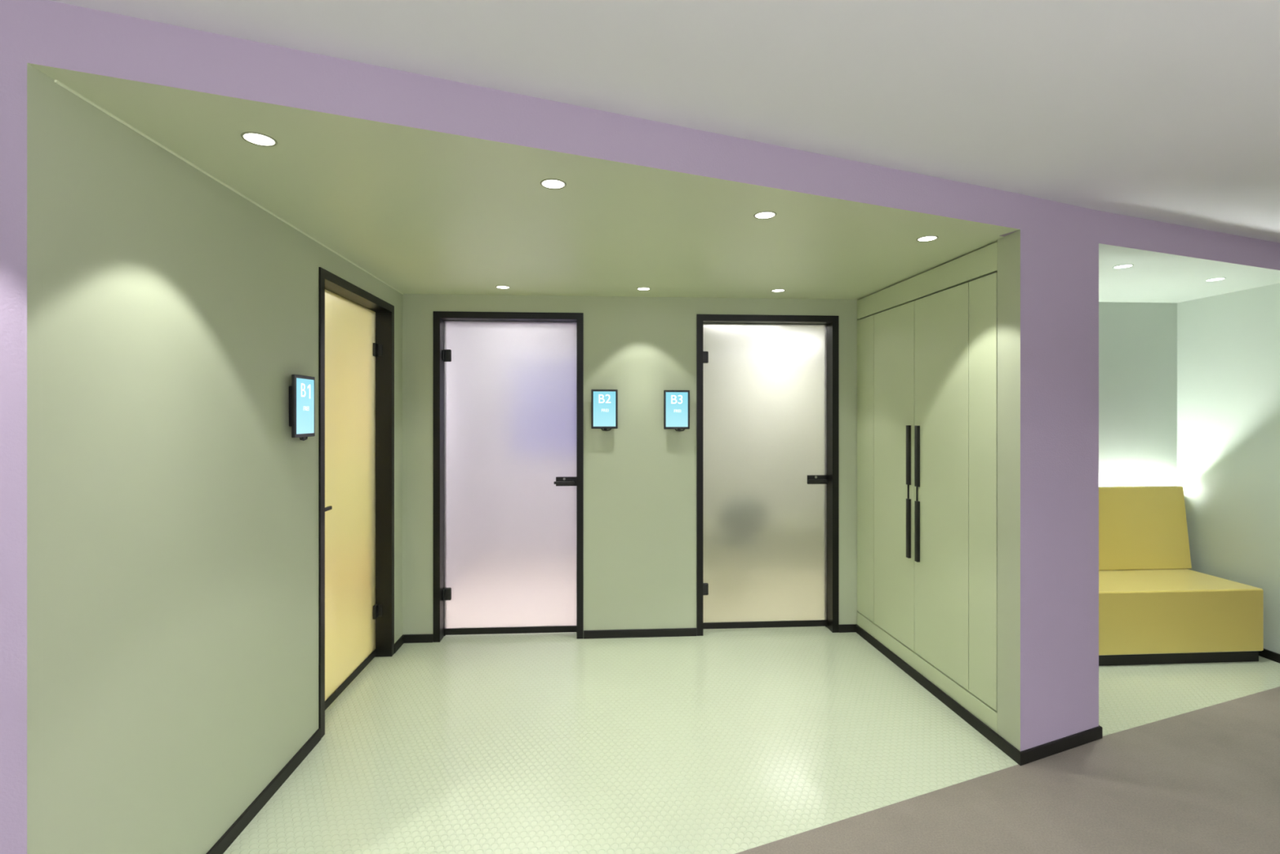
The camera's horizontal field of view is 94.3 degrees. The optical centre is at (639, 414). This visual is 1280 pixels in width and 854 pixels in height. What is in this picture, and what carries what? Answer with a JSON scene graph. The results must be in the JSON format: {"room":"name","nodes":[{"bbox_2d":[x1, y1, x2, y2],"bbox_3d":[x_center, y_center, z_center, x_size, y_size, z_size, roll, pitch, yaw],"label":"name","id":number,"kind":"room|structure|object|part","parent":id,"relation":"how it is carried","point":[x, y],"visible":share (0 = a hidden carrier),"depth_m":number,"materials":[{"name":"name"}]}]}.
{"room":"office corridor","nodes":[
{"label":"office corridor","id":0,"kind":"room"},
{"bbox_2d":[0,0,43,853],"bbox_3d":[-2.892,0.276,0.810,3.212,2.449,0.120,0,0,-22],"label":"wall","id":1,"kind":"structure","parent":0,"point":[21,84],"depth_m":1.34,"materials":[{"name":"purple paint"}]},
{"bbox_2d":[43,73,402,853],"bbox_3d":[-1.538,0.351,2.643,0.128,2.298,2.530,0,0,-4],"label":"wall","id":2,"kind":"structure","parent":0,"point":[180,500],"depth_m":1.79,"materials":[{"name":"green paint"}]},
{"bbox_2d":[54,80,403,294],"bbox_3d":[-1.478,-0.796,2.660,0.010,0.010,2.500,0,0,-4],"label":"trim","id":3,"kind":"structure","parent":2,"relation":"attached to","point":[57,82],"depth_m":1.88,"materials":[{"name":"green paint"}]},
{"bbox_2d":[205,728,320,853],"bbox_3d":[-1.432,1.474,2.043,0.011,0.053,1.398,0,0,-4],"label":"baseboard","id":4,"kind":"structure","parent":2,"relation":"attached to","point":[241,823],"depth_m":2.27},
{"bbox_2d":[288,374,315,440],"bbox_3d":[-1.449,-0.028,2.532,0.044,0.278,0.175,0,0,-4],"label":"screen","id":5,"kind":"object","parent":2,"relation":"attached to","point":[302,389],"visible":1,"depth_m":2.51,"materials":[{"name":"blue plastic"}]},
{"bbox_2d":[318,266,394,738],"bbox_3d":[-1.578,0.408,3.231,0.136,2.183,0.987,0,0,-4],"label":"door","id":6,"kind":"structure","parent":2,"relation":"in","point":[356,326],"depth_m":3.31,"materials":[{"name":"yellow glass"}]},
{"bbox_3d":[-1.544,0.459,2.870,0.048,0.018,0.136,0,0,-4],"label":"lever handle","id":7,"kind":"part","parent":6,"relation":"part of","materials":[{"name":"black metal"}]},
{"bbox_3d":[-1.611,0.406,3.229,0.009,2.083,0.893,0,0,-4],"label":"glass pane","id":8,"kind":"part","parent":6,"relation":"part of","materials":[{"name":"beige glass"}]},
{"bbox_2d":[71,88,1003,299],"bbox_3d":[0.087,-0.871,2.776,3.389,0.146,2.475,0,0,-4],"label":"ceiling","id":9,"kind":"structure","parent":0,"point":[420,219],"depth_m":2.52,"materials":[{"name":"green paint"}]},
{"bbox_2d":[240,131,277,146],"bbox_3d":[-1.102,-0.798,1.718,0.090,0.006,0.090,0,0,-4],"label":"recessed light","id":10,"kind":"object","parent":9,"relation":"in","point":[254,138],"visible":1,"depth_m":1.72,"materials":[{"name":"white"}]},
{"bbox_2d":[495,285,510,288],"bbox_3d":[-0.857,-0.798,3.708,0.090,0.006,0.090,0,0,-4],"label":"recessed light","id":11,"kind":"object","parent":9,"relation":"in","point":[496,286],"visible":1,"depth_m":3.70,"materials":[{"name":"white"}]},
{"bbox_2d":[540,178,566,189],"bbox_3d":[-0.300,-0.798,2.050,0.090,0.006,0.090,0,0,-4],"label":"recessed light","id":12,"kind":"object","parent":9,"relation":"in","point":[551,184],"visible":1,"depth_m":2.05,"materials":[{"name":"white"}]},
{"bbox_2d":[636,287,650,290],"bbox_3d":[0.023,-0.798,3.757,0.090,0.006,0.090,0,0,-4],"label":"recessed light","id":13,"kind":"object","parent":9,"relation":"in","point":[638,288],"visible":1,"depth_m":3.75,"materials":[{"name":"white"}]},
{"bbox_2d":[753,211,776,219],"bbox_3d":[0.499,-0.798,2.370,0.090,0.006,0.090,0,0,-4],"label":"recessed light","id":14,"kind":"object","parent":9,"relation":"in","point":[762,215],"visible":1,"depth_m":2.37,"materials":[{"name":"white"}]},
{"bbox_2d":[771,288,785,292],"bbox_3d":[0.887,-0.798,3.808,0.090,0.006,0.090,0,0,-4],"label":"recessed light","id":15,"kind":"object","parent":9,"relation":"in","point":[775,290],"visible":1,"depth_m":3.80,"materials":[{"name":"white"}]},
{"bbox_2d":[915,235,937,241],"bbox_3d":[1.300,-0.798,2.685,0.090,0.006,0.090,0,0,-4],"label":"recessed light","id":16,"kind":"object","parent":9,"relation":"in","point":[926,238],"visible":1,"depth_m":2.69,"materials":[{"name":"white"}]},
{"bbox_2d":[26,0,1279,277],"bbox_3d":[2.265,-0.873,2.835,7.894,0.151,0.155,0,0,-21],"label":"beam","id":17,"kind":"structure","parent":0,"point":[80,48],"depth_m":1.77,"materials":[{"name":"purple paint"}]},
{"bbox_2d":[48,0,1279,243],"bbox_3d":[1.445,-0.989,0.895,13.000,0.080,9.600,0,0,-4],"label":"ceiling","id":18,"kind":"structure","parent":0,"point":[1166,111],"depth_m":1.64,"materials":[{"name":"white paint"}]},
{"bbox_2d":[222,626,1279,853],"bbox_3d":[1.493,1.530,0.158,13.000,0.060,8.122,0,0,-4],"label":"floor","id":19,"kind":"structure","parent":0,"point":[719,740],"depth_m":2.57,"materials":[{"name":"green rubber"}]},
{"bbox_2d":[857,241,997,733],"bbox_3d":[1.750,0.353,3.422,0.407,2.295,1.402,0,0,-5],"label":"tall cabinet","id":20,"kind":"object","parent":19,"relation":"on","point":[927,341],"visible":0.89,"depth_m":3.19,"materials":[{"name":"green wood"}]},
{"bbox_3d":[1.521,0.351,3.985,0.020,2.005,0.236,0,0,-5],"label":"filler panel","id":21,"kind":"part","parent":20,"relation":"part of","materials":[{"name":"green wood"}]},
{"bbox_3d":[1.554,0.351,3.627,0.020,2.005,0.474,0,0,-5],"label":"cupboard door","id":22,"kind":"part","parent":20,"relation":"part of","materials":[{"name":"green wood"}]},
{"bbox_3d":[1.553,0.444,3.433,0.017,0.765,0.026,0,0,-5],"label":"handle","id":23,"kind":"part","parent":20,"relation":"part of","materials":[{"name":"black metal"}]},
{"bbox_3d":[1.562,0.444,3.342,0.017,0.765,0.026,0,0,-5],"label":"handle","id":24,"kind":"part","parent":20,"relation":"part of","materials":[{"name":"black metal"}]},
{"bbox_3d":[1.574,-0.725,3.406,0.020,0.130,1.400,0,0,-5],"label":"panel","id":25,"kind":"part","parent":20,"relation":"part of","materials":[{"name":"green wood"}]},
{"bbox_3d":[1.574,1.431,3.406,0.020,0.138,1.400,0,0,-5],"label":"plinth panel","id":26,"kind":"part","parent":20,"relation":"part of","materials":[{"name":"green wood"}]},
{"bbox_3d":[1.598,0.351,3.150,0.020,2.005,0.476,0,0,-5],"label":"cupboard door","id":27,"kind":"part","parent":20,"relation":"part of","materials":[{"name":"green wood"}]},
{"bbox_3d":[1.630,0.351,2.811,0.020,2.005,0.197,0,0,-5],"label":"filler panel","id":28,"kind":"part","parent":20,"relation":"part of","materials":[{"name":"green wood"}]},
{"bbox_2d":[1098,485,1263,666],"bbox_3d":[2.951,0.998,3.824,1.662,1.005,0.570,0,0,-4],"label":"sofa","id":29,"kind":"object","parent":19,"relation":"on","point":[1153,609],"visible":0.48,"depth_m":3.59,"materials":[{"name":"yellow fabric"}]},
{"bbox_3d":[2.937,0.773,4.047,1.662,0.557,0.104,0,0,-4],"label":"backrest","id":30,"kind":"part","parent":29,"relation":"part of","materials":[{"name":"yellow fabric"}]},
{"bbox_3d":[2.942,1.242,3.823,1.644,0.379,0.570,0,0,-4],"label":"seat","id":31,"kind":"part","parent":29,"relation":"part of","materials":[{"name":"yellow fabric"}]},
{"bbox_2d":[402,293,1177,634],"bbox_3d":[1.130,0.351,4.131,5.646,2.298,0.144,0,0,-4],"label":"wall","id":32,"kind":"structure","parent":0,"point":[640,475],"depth_m":4.02,"materials":[{"name":"green paint"}]},
{"bbox_2d":[394,633,433,653],"bbox_3d":[-1.460,1.474,3.826,0.197,0.053,0.180,0,0,-4],"label":"baseboard","id":33,"kind":"structure","parent":32,"relation":"attached to","point":[404,638],"depth_m":3.90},
{"bbox_2d":[433,311,583,642],"bbox_3d":[-0.877,0.408,4.014,0.987,2.183,0.136,0,0,-4],"label":"door","id":34,"kind":"structure","parent":32,"relation":"in","point":[508,386],"depth_m":4.04,"materials":[{"name":"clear glass"}]},
{"bbox_3d":[-0.514,0.459,4.027,0.136,0.018,0.048,0,0,-4],"label":"lever handle","id":35,"kind":"part","parent":34,"relation":"part of","materials":[{"name":"metal"}]},
{"bbox_2d":[591,389,617,431],"bbox_3d":[-0.238,-0.030,3.973,0.175,0.278,0.044,0,0,-4],"label":"screen","id":36,"kind":"object","parent":32,"relation":"attached to","point":[604,402],"visible":1,"depth_m":3.95,"materials":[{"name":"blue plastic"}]},
{"bbox_2d":[583,627,696,638],"bbox_3d":[0.003,1.474,4.005,0.763,0.053,0.011,0,0,-4],"label":"baseboard","id":37,"kind":"structure","parent":32,"relation":"attached to","point":[676,632],"depth_m":4.00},
{"bbox_2d":[663,390,689,431],"bbox_3d":[0.246,-0.027,4.004,0.175,0.278,0.044,0,0,-4],"label":"screen","id":38,"kind":"object","parent":32,"relation":"attached to","point":[676,402],"visible":1,"depth_m":3.98,"materials":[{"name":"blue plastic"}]},
{"bbox_2d":[696,314,839,635],"bbox_3d":[0.874,0.408,4.127,0.987,2.183,0.136,0,0,-4],"label":"door","id":39,"kind":"structure","parent":32,"relation":"in","point":[767,386],"depth_m":4.15,"materials":[{"name":"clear glass"}]},
{"bbox_3d":[1.236,0.459,4.140,0.136,0.018,0.048,0,0,-4],"label":"lever handle","id":40,"kind":"part","parent":39,"relation":"part of","materials":[{"name":"black metal"}]},
{"bbox_2d":[839,623,1102,765],"bbox_3d":[1.771,1.474,3.362,0.552,0.053,1.583,0,0,-9],"label":"baseboard","id":41,"kind":"structure","parent":32,"relation":"attached to","point":[1026,756],"depth_m":2.75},
{"bbox_2d":[997,229,1098,751],"bbox_3d":[1.859,0.351,2.724,0.542,2.298,0.144,0,0,-23],"label":"wall pillar","id":42,"kind":"structure","parent":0,"point":[1048,284],"depth_m":2.65,"materials":[{"name":"purple paint"}]},
{"bbox_2d":[1098,252,1279,302],"bbox_3d":[2.933,-0.871,3.602,2.117,0.146,1.385,0,0,-4],"label":"ceiling","id":43,"kind":"structure","parent":0,"point":[1148,281],"depth_m":3.57,"materials":[{"name":"green paint"}]},
{"bbox_2d":[1112,264,1133,268],"bbox_3d":[2.596,-0.798,3.189,0.090,0.006,0.090,0,0,-4],"label":"recessed light","id":44,"kind":"object","parent":43,"relation":"in","point":[1122,266],"visible":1,"depth_m":3.19,"materials":[{"name":"white"}]},
{"bbox_2d":[1204,277,1226,281],"bbox_3d":[3.390,-0.798,3.497,0.090,0.006,0.090,0,0,-4],"label":"recessed light","id":45,"kind":"object","parent":43,"relation":"in","point":[1217,278],"visible":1,"depth_m":3.50,"materials":[{"name":"white"}]},
{"bbox_2d":[1177,283,1279,653],"bbox_3d":[3.915,0.351,3.880,0.120,2.298,0.716,0,0,-4],"label":"wall","id":46,"kind":"structure","parent":0,"point":[1228,344],"depth_m":3.86,"materials":[{"name":"green paint"}]},
{"bbox_2d":[1258,648,1279,662],"bbox_3d":[2.962,1.474,3.819,1.791,0.053,0.716,0,0,-4],"label":"baseboard","id":47,"kind":"structure","parent":46,"relation":"attached to","point":[1265,653],"depth_m":3.63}
]}

